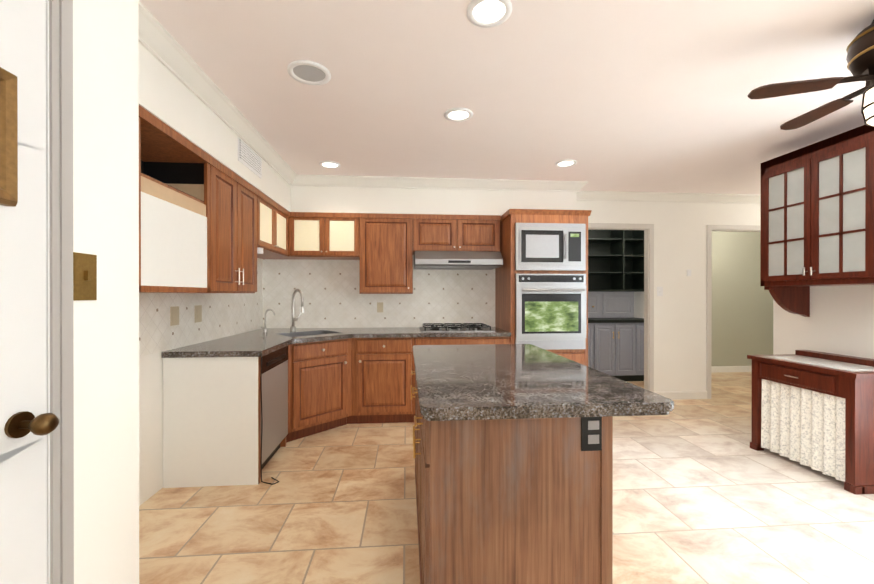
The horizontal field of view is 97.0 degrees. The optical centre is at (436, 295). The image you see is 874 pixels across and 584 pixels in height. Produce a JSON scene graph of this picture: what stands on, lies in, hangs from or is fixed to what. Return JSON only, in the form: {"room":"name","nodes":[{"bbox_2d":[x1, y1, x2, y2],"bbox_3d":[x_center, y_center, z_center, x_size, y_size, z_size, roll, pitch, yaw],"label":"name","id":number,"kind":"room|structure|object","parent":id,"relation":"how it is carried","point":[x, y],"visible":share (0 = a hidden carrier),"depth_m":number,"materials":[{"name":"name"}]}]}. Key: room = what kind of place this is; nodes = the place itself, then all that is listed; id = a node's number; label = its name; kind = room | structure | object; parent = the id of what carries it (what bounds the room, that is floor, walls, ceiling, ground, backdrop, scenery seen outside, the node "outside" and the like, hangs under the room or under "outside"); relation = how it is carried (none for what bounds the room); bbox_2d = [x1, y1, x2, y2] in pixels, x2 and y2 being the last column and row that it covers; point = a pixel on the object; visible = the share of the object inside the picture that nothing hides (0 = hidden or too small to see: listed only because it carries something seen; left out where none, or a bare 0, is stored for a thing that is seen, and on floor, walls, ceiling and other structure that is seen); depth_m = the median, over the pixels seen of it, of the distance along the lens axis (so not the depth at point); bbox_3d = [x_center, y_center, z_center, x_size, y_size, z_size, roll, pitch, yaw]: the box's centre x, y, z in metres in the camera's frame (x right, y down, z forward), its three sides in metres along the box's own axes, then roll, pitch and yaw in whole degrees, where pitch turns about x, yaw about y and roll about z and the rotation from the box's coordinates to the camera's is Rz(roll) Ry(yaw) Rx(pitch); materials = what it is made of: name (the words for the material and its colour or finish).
{"room":"kitchen","nodes":[
{"label":"kitchen","id":0,"kind":"room"},
{"bbox_2d":[73,0,873,583],"bbox_3d":[2.339,0.022,2.214,9.056,2.520,8.303,0,0,-5],"label":"wall","id":1,"kind":"structure","parent":0,"point":[121,74],"depth_m":2.09,"materials":[{"name":"paint"}]},
{"bbox_2d":[0,0,58,583],"bbox_3d":[-0.878,0.265,0.486,0.110,2.020,0.870,0,0,-5],"label":"door","id":2,"kind":"structure","parent":1,"relation":"in","point":[28,423],"depth_m":0.86,"materials":[{"name":"paint"}]},
{"bbox_2d":[0,67,17,206],"bbox_3d":[-0.883,-0.330,0.567,0.030,0.280,0.519,0,0,-5],"label":"framed painting","id":3,"kind":"object","parent":2,"relation":"attached to","point":[8,143],"visible":1,"depth_m":0.80,"materials":[{"name":"brown wood"}]},
{"bbox_2d":[46,0,73,583],"bbox_3d":[-0.885,0.241,0.485,0.011,2.090,0.987,0,0,-5],"label":"door frame","id":4,"kind":"structure","parent":1,"relation":"attached to","point":[60,248],"depth_m":0.94,"materials":[{"name":"paint"}]},
{"bbox_2d":[73,252,96,299],"bbox_3d":[-0.925,-0.049,1.021,0.016,0.123,0.072,0,0,-5],"label":"switch plate","id":5,"kind":"object","parent":1,"relation":"attached to","point":[84,276],"visible":1,"depth_m":1.02,"materials":[{"name":"gold metal"}]},
{"bbox_2d":[139,153,258,292],"bbox_3d":[-1.641,-0.434,2.766,0.392,0.830,0.803,0,0,-5],"label":"upper cabinet","id":6,"kind":"object","parent":1,"relation":"attached to","point":[208,223],"depth_m":2.37,"materials":[{"name":"brown wood"}]},
{"bbox_2d":[139,258,262,356],"bbox_3d":[-1.876,-0.050,3.189,0.007,0.840,2.310,0,0,-5],"label":"tile backsplash","id":7,"kind":"structure","parent":1,"relation":"attached to","point":[223,314],"depth_m":2.96,"materials":[{"name":"beige tile"}]},
{"bbox_2d":[170,306,178,325],"bbox_3d":[-1.829,0.141,2.700,0.008,0.130,0.093,0,0,-5],"label":"electrical outlet","id":8,"kind":"object","parent":7,"relation":"attached to","point":[174,315],"visible":1,"depth_m":2.69,"materials":[{"name":"beige plastic"}]},
{"bbox_2d":[195,305,201,322],"bbox_3d":[-1.853,0.141,3.003,0.008,0.130,0.093,0,0,-5],"label":"electrical outlet","id":9,"kind":"object","parent":7,"relation":"attached to","point":[198,313],"visible":1,"depth_m":3.00,"materials":[{"name":"beige plastic"}]},
{"bbox_2d":[139,1,298,184],"bbox_3d":[-1.367,-1.191,2.579,0.085,0.095,2.749,0,0,-5],"label":"crown molding","id":10,"kind":"structure","parent":1,"relation":"attached to","point":[158,42],"depth_m":2.19,"materials":[{"name":"paint"}]},
{"bbox_2d":[238,137,261,178],"bbox_3d":[-1.435,-1.052,2.984,0.014,0.165,0.442,0,0,-5],"label":"air vent","id":11,"kind":"object","parent":1,"relation":"in","point":[249,158],"visible":0.98,"depth_m":2.95,"materials":[{"name":"white plastic"}]},
{"bbox_2d":[259,193,274,252],"bbox_3d":[-1.690,-0.630,3.377,0.392,0.440,0.424,0,0,-5],"label":"upper cabinet","id":12,"kind":"object","parent":1,"relation":"attached to","point":[266,206],"depth_m":3.41,"materials":[{"name":"brown wood"}]},
{"bbox_2d":[257,247,262,253],"bbox_3d":[-1.523,-0.385,3.311,0.066,0.049,0.073,0,0,-5],"label":"puck light","id":13,"kind":"object","parent":12,"relation":"attached to","point":[259,250],"visible":0.67,"depth_m":3.29,"materials":[{"name":"white plastic"}]},
{"bbox_2d":[259,205,290,256],"bbox_3d":[-1.724,-0.631,3.797,0.392,0.440,0.420,0,0,-5],"label":"upper cabinet","id":14,"kind":"object","parent":1,"relation":"attached to","point":[282,218],"depth_m":3.86,"materials":[{"name":"brown wood"}]},
{"bbox_2d":[291,213,326,259],"bbox_3d":[-1.389,-0.632,4.224,0.384,0.440,0.364,0,0,-5],"label":"upper cabinet","id":15,"kind":"object","parent":1,"relation":"attached to","point":[308,230],"depth_m":4.05,"materials":[{"name":"brown wood"}]},
{"bbox_2d":[327,213,358,259],"bbox_3d":[-1.017,-0.632,4.254,0.362,0.440,0.364,0,0,-5],"label":"upper cabinet","id":16,"kind":"object","parent":1,"relation":"attached to","point":[342,228],"depth_m":4.08,"materials":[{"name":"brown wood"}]},
{"bbox_2d":[263,255,494,327],"bbox_3d":[-0.643,-0.052,4.472,2.669,0.840,0.008,0,0,-5],"label":"tile backsplash","id":17,"kind":"structure","parent":1,"relation":"attached to","point":[332,296],"depth_m":4.45,"materials":[{"name":"beige tile"}]},
{"bbox_2d":[377,302,382,311],"bbox_3d":[-0.656,0.135,4.459,0.070,0.115,0.015,0,0,-5],"label":"electrical outlet","id":18,"kind":"object","parent":17,"relation":"attached to","point":[379,306],"visible":1,"depth_m":4.46,"materials":[{"name":"beige plastic"}]},
{"bbox_2d":[359,213,414,293],"bbox_3d":[-0.555,-0.437,4.291,0.565,0.830,0.364,0,0,-5],"label":"upper cabinet","id":19,"kind":"object","parent":1,"relation":"attached to","point":[386,241],"depth_m":4.11,"materials":[{"name":"brown wood"}]},
{"bbox_2d":[415,214,458,250],"bbox_3d":[-0.036,-0.662,4.332,0.476,0.380,0.364,0,0,-5],"label":"upper cabinet","id":20,"kind":"object","parent":1,"relation":"attached to","point":[433,232],"depth_m":4.15,"materials":[{"name":"brown wood"}]},
{"bbox_2d":[414,251,502,269],"bbox_3d":[0.209,-0.386,4.250,0.911,0.168,0.567,0,0,-5],"label":"range hood","id":21,"kind":"object","parent":20,"relation":"attached to","point":[465,260],"visible":1,"depth_m":4.01,"materials":[{"name":"silver metal"}]},
{"bbox_2d":[290,174,590,196],"bbox_3d":[0.055,-1.194,4.132,3.167,0.095,0.119,0,0,-5],"label":"crown molding","id":22,"kind":"structure","parent":1,"relation":"attached to","point":[304,180],"depth_m":4.11,"materials":[{"name":"paint"}]},
{"bbox_2d":[459,217,500,251],"bbox_3d":[0.438,-0.662,4.370,0.475,0.380,0.364,0,0,-5],"label":"upper cabinet","id":23,"kind":"object","parent":1,"relation":"attached to","point":[475,233],"depth_m":4.19,"materials":[{"name":"brown wood"}]},
{"bbox_2d":[588,223,653,391],"bbox_3d":[2.143,0.200,4.732,1.011,2.155,0.093,0,0,-5],"label":"door frame","id":24,"kind":"structure","parent":1,"relation":"attached to","point":[648,229],"depth_m":4.73,"materials":[{"name":"paint"}]},
{"bbox_2d":[657,287,662,295],"bbox_3d":[2.735,-0.053,4.739,0.070,0.116,0.018,0,0,-5],"label":"switch plate","id":25,"kind":"object","parent":1,"relation":"attached to","point":[659,291],"visible":1,"depth_m":4.74,"materials":[{"name":"plastic"}]},
{"bbox_2d":[576,191,760,203],"bbox_3d":[3.965,-1.195,4.795,4.903,0.095,0.100,0,0,-5],"label":"crown molding","id":26,"kind":"structure","parent":1,"relation":"attached to","point":[594,195],"depth_m":4.70,"materials":[{"name":"paint"}]},
{"bbox_2d":[654,391,706,399],"bbox_3d":[2.997,1.227,4.764,0.696,0.100,0.015,0,0,-5],"label":"baseboard","id":27,"kind":"structure","parent":1,"relation":"attached to","point":[676,395],"depth_m":4.76,"materials":[{"name":"paint"}]},
{"bbox_2d":[711,366,751,372],"bbox_3d":[4.800,1.224,6.437,3.077,0.100,0.016,0,0,-5],"label":"baseboard","id":28,"kind":"structure","parent":1,"relation":"attached to","point":[714,369],"depth_m":6.44,"materials":[{"name":"paint"}]},
{"bbox_2d":[706,225,760,398],"bbox_3d":[3.917,0.200,4.874,1.156,2.155,0.093,0,0,-5],"label":"door frame","id":29,"kind":"structure","parent":1,"relation":"attached to","point":[725,228],"depth_m":4.79,"materials":[{"name":"paint"}]},
{"bbox_2d":[760,125,873,316],"bbox_3d":[2.947,-0.469,2.865,0.449,1.300,0.850,0,0,-5],"label":"hutch","id":30,"kind":"object","parent":1,"relation":"attached to","point":[817,213],"visible":1,"depth_m":2.80,"materials":[{"name":"brown wood"}]},
{"bbox_2d":[139,372,873,583],"bbox_3d":[2.607,1.306,2.472,10.200,0.050,8.600,0,0,-5],"label":"floor","id":31,"kind":"structure","parent":0,"point":[704,492],"depth_m":2.27,"materials":[{"name":"tile"}]},
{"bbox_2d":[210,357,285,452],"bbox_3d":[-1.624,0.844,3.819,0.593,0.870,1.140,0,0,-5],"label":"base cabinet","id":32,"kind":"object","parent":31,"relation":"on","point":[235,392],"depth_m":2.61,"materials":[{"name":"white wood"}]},
{"bbox_2d":[260,346,287,484],"bbox_3d":[-1.475,0.848,2.918,0.744,0.866,0.671,0,0,-5],"label":"dishwasher","id":33,"kind":"object","parent":31,"relation":"on","point":[274,395],"visible":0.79,"depth_m":2.92,"materials":[{"name":"metal"}]},
{"bbox_2d":[286,357,353,442],"bbox_3d":[-1.088,0.844,3.862,0.483,0.870,1.140,0,0,-5],"label":"base cabinet","id":34,"kind":"object","parent":31,"relation":"on","point":[337,377],"depth_m":3.53,"materials":[{"name":"brown wood"}]},
{"bbox_2d":[162,327,510,356],"bbox_3d":[-0.567,0.390,3.566,2.662,0.040,1.812,0,0,-5],"label":"countertop","id":35,"kind":"structure","parent":34,"relation":"on","point":[355,342],"depth_m":3.75,"materials":[{"name":"grey stone"}]},
{"bbox_2d":[261,309,277,332],"bbox_3d":[-1.700,0.250,3.890,0.166,0.238,0.084,0,0,-5],"label":"faucet","id":36,"kind":"object","parent":35,"relation":"on","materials":[{"name":"silver metal"}]},
{"bbox_2d":[286,289,305,328],"bbox_3d":[-1.432,0.150,3.984,0.170,0.438,0.228,0,0,-5],"label":"faucet","id":37,"kind":"object","parent":35,"relation":"on","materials":[{"name":"silver metal"}]},
{"bbox_2d":[266,329,345,336],"bbox_3d":[-1.257,0.454,3.810,0.643,0.170,0.692,0,0,-5],"label":"sink","id":38,"kind":"object","parent":35,"relation":"in","point":[285,332],"depth_m":3.98,"materials":[{"name":"silver metal"}]},
{"bbox_2d":[419,323,494,331],"bbox_3d":[0.198,0.342,4.198,0.760,0.052,0.541,0,0,-5],"label":"cooktop","id":39,"kind":"object","parent":35,"relation":"in","point":[474,327],"visible":1,"depth_m":4.00,"materials":[{"name":"silver metal"}]},
{"bbox_2d":[354,357,413,423],"bbox_3d":[-0.562,0.844,4.138,0.610,0.870,0.674,0,0,-5],"label":"base cabinet","id":40,"kind":"object","parent":31,"relation":"on","point":[382,385],"depth_m":3.81,"materials":[{"name":"brown wood"}]},
{"bbox_2d":[414,368,415,415],"bbox_3d":[0.229,0.844,4.201,0.976,0.870,0.674,0,0,-5],"label":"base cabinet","id":41,"kind":"object","parent":31,"relation":"on","point":[414,368],"depth_m":3.85,"materials":[{"name":"brown wood"}]},
{"bbox_2d":[411,360,612,583],"bbox_3d":[0.217,0.847,2.081,0.698,0.870,1.479,0,0,-5],"label":"kitchen island","id":42,"kind":"object","parent":31,"relation":"on","point":[513,450],"depth_m":1.36,"materials":[{"name":"brown wood"}]},
{"bbox_2d":[412,344,673,423],"bbox_3d":[0.327,0.391,2.094,0.895,0.042,1.602,0,0,-5],"label":"island countertop","id":43,"kind":"structure","parent":42,"relation":"on","point":[479,381],"depth_m":1.53,"materials":[{"name":"grey stone"}]},
{"bbox_2d":[495,209,591,365],"bbox_3d":[1.123,0.204,4.244,0.851,2.148,0.729,0,0,-5],"label":"tall cabinet","id":44,"kind":"object","parent":31,"relation":"on","point":[506,272],"visible":0.23,"depth_m":3.95,"materials":[{"name":"brown wood"}]},
{"bbox_2d":[515,274,585,349],"bbox_3d":[1.152,0.161,3.878,0.722,0.765,0.110,0,0,-5],"label":"wall oven","id":45,"kind":"object","parent":44,"relation":"in","point":[550,311],"visible":1,"depth_m":3.89,"materials":[{"name":"silver metal"}]},
{"bbox_2d":[515,223,585,270],"bbox_3d":[1.151,-0.494,3.890,0.722,0.475,0.086,0,0,-5],"label":"microwave","id":46,"kind":"object","parent":44,"relation":"in","point":[552,246],"visible":1,"depth_m":3.89,"materials":[{"name":"silver metal"}]},
{"bbox_2d":[588,230,643,380],"bbox_3d":[2.107,0.065,5.904,2.237,2.420,0.642,0,0,-5],"label":"pantry","id":47,"kind":"object","parent":31,"relation":"on","point":[615,283],"visible":0.29,"depth_m":5.99,"materials":[{"name":"grey wood"}]},
{"bbox_2d":[747,350,873,494],"bbox_3d":[2.908,0.871,2.892,0.523,0.820,0.795,0,0,-5],"label":"console cabinet","id":48,"kind":"object","parent":31,"relation":"on","point":[813,410],"visible":1,"depth_m":2.76,"materials":[{"name":"brown wood"}]},
{"bbox_2d":[139,0,873,194],"bbox_3d":[2.607,-1.264,2.468,10.200,0.050,8.600,0,0,-5],"label":"ceiling","id":49,"kind":"structure","parent":0,"point":[632,95],"depth_m":2.25,"materials":[{"name":"paint"}]},
{"bbox_2d":[287,60,330,84],"bbox_3d":[-0.707,-1.231,2.143,0.230,0.012,0.230,0,0,-5],"label":"ceiling speaker","id":50,"kind":"object","parent":49,"relation":"attached to","point":[308,72],"visible":0.98,"depth_m":2.13,"materials":[{"name":"white plastic"}]},
{"bbox_2d":[319,161,340,168],"bbox_3d":[-1.011,-1.234,3.651,0.195,0.010,0.195,0,0,-44],"label":"recessed light","id":51,"kind":"object","parent":49,"relation":"in","point":[326,164],"depth_m":3.64,"materials":[{"name":"white plastic"}]},
{"bbox_2d":[444,107,472,121],"bbox_3d":[0.147,-1.233,2.639,0.195,0.010,0.195,0,0,-11],"label":"recessed light","id":52,"kind":"object","parent":49,"relation":"in","point":[459,114],"depth_m":2.63,"materials":[{"name":"white plastic"}]},
{"bbox_2d":[467,0,511,27],"bbox_3d":[0.226,-1.231,1.676,0.195,0.010,0.195,0,0,-14],"label":"recessed light","id":53,"kind":"object","parent":49,"relation":"in","point":[486,13],"depth_m":1.68,"materials":[{"name":"white plastic"}]},
{"bbox_2d":[555,159,576,166],"bbox_3d":[1.205,-1.234,3.613,0.195,0.010,0.195,0,0,-44],"label":"recessed light","id":54,"kind":"object","parent":49,"relation":"in","point":[563,163],"depth_m":3.61,"materials":[{"name":"white plastic"}]},
{"bbox_2d":[748,20,873,129],"bbox_3d":[2.035,-0.992,1.732,1.066,0.489,1.033,0,0,-5],"label":"ceiling fan","id":55,"kind":"object","parent":49,"relation":"hanging from","point":[860,55],"visible":1,"depth_m":1.77,"materials":[{"name":"brown wood"}]}
]}

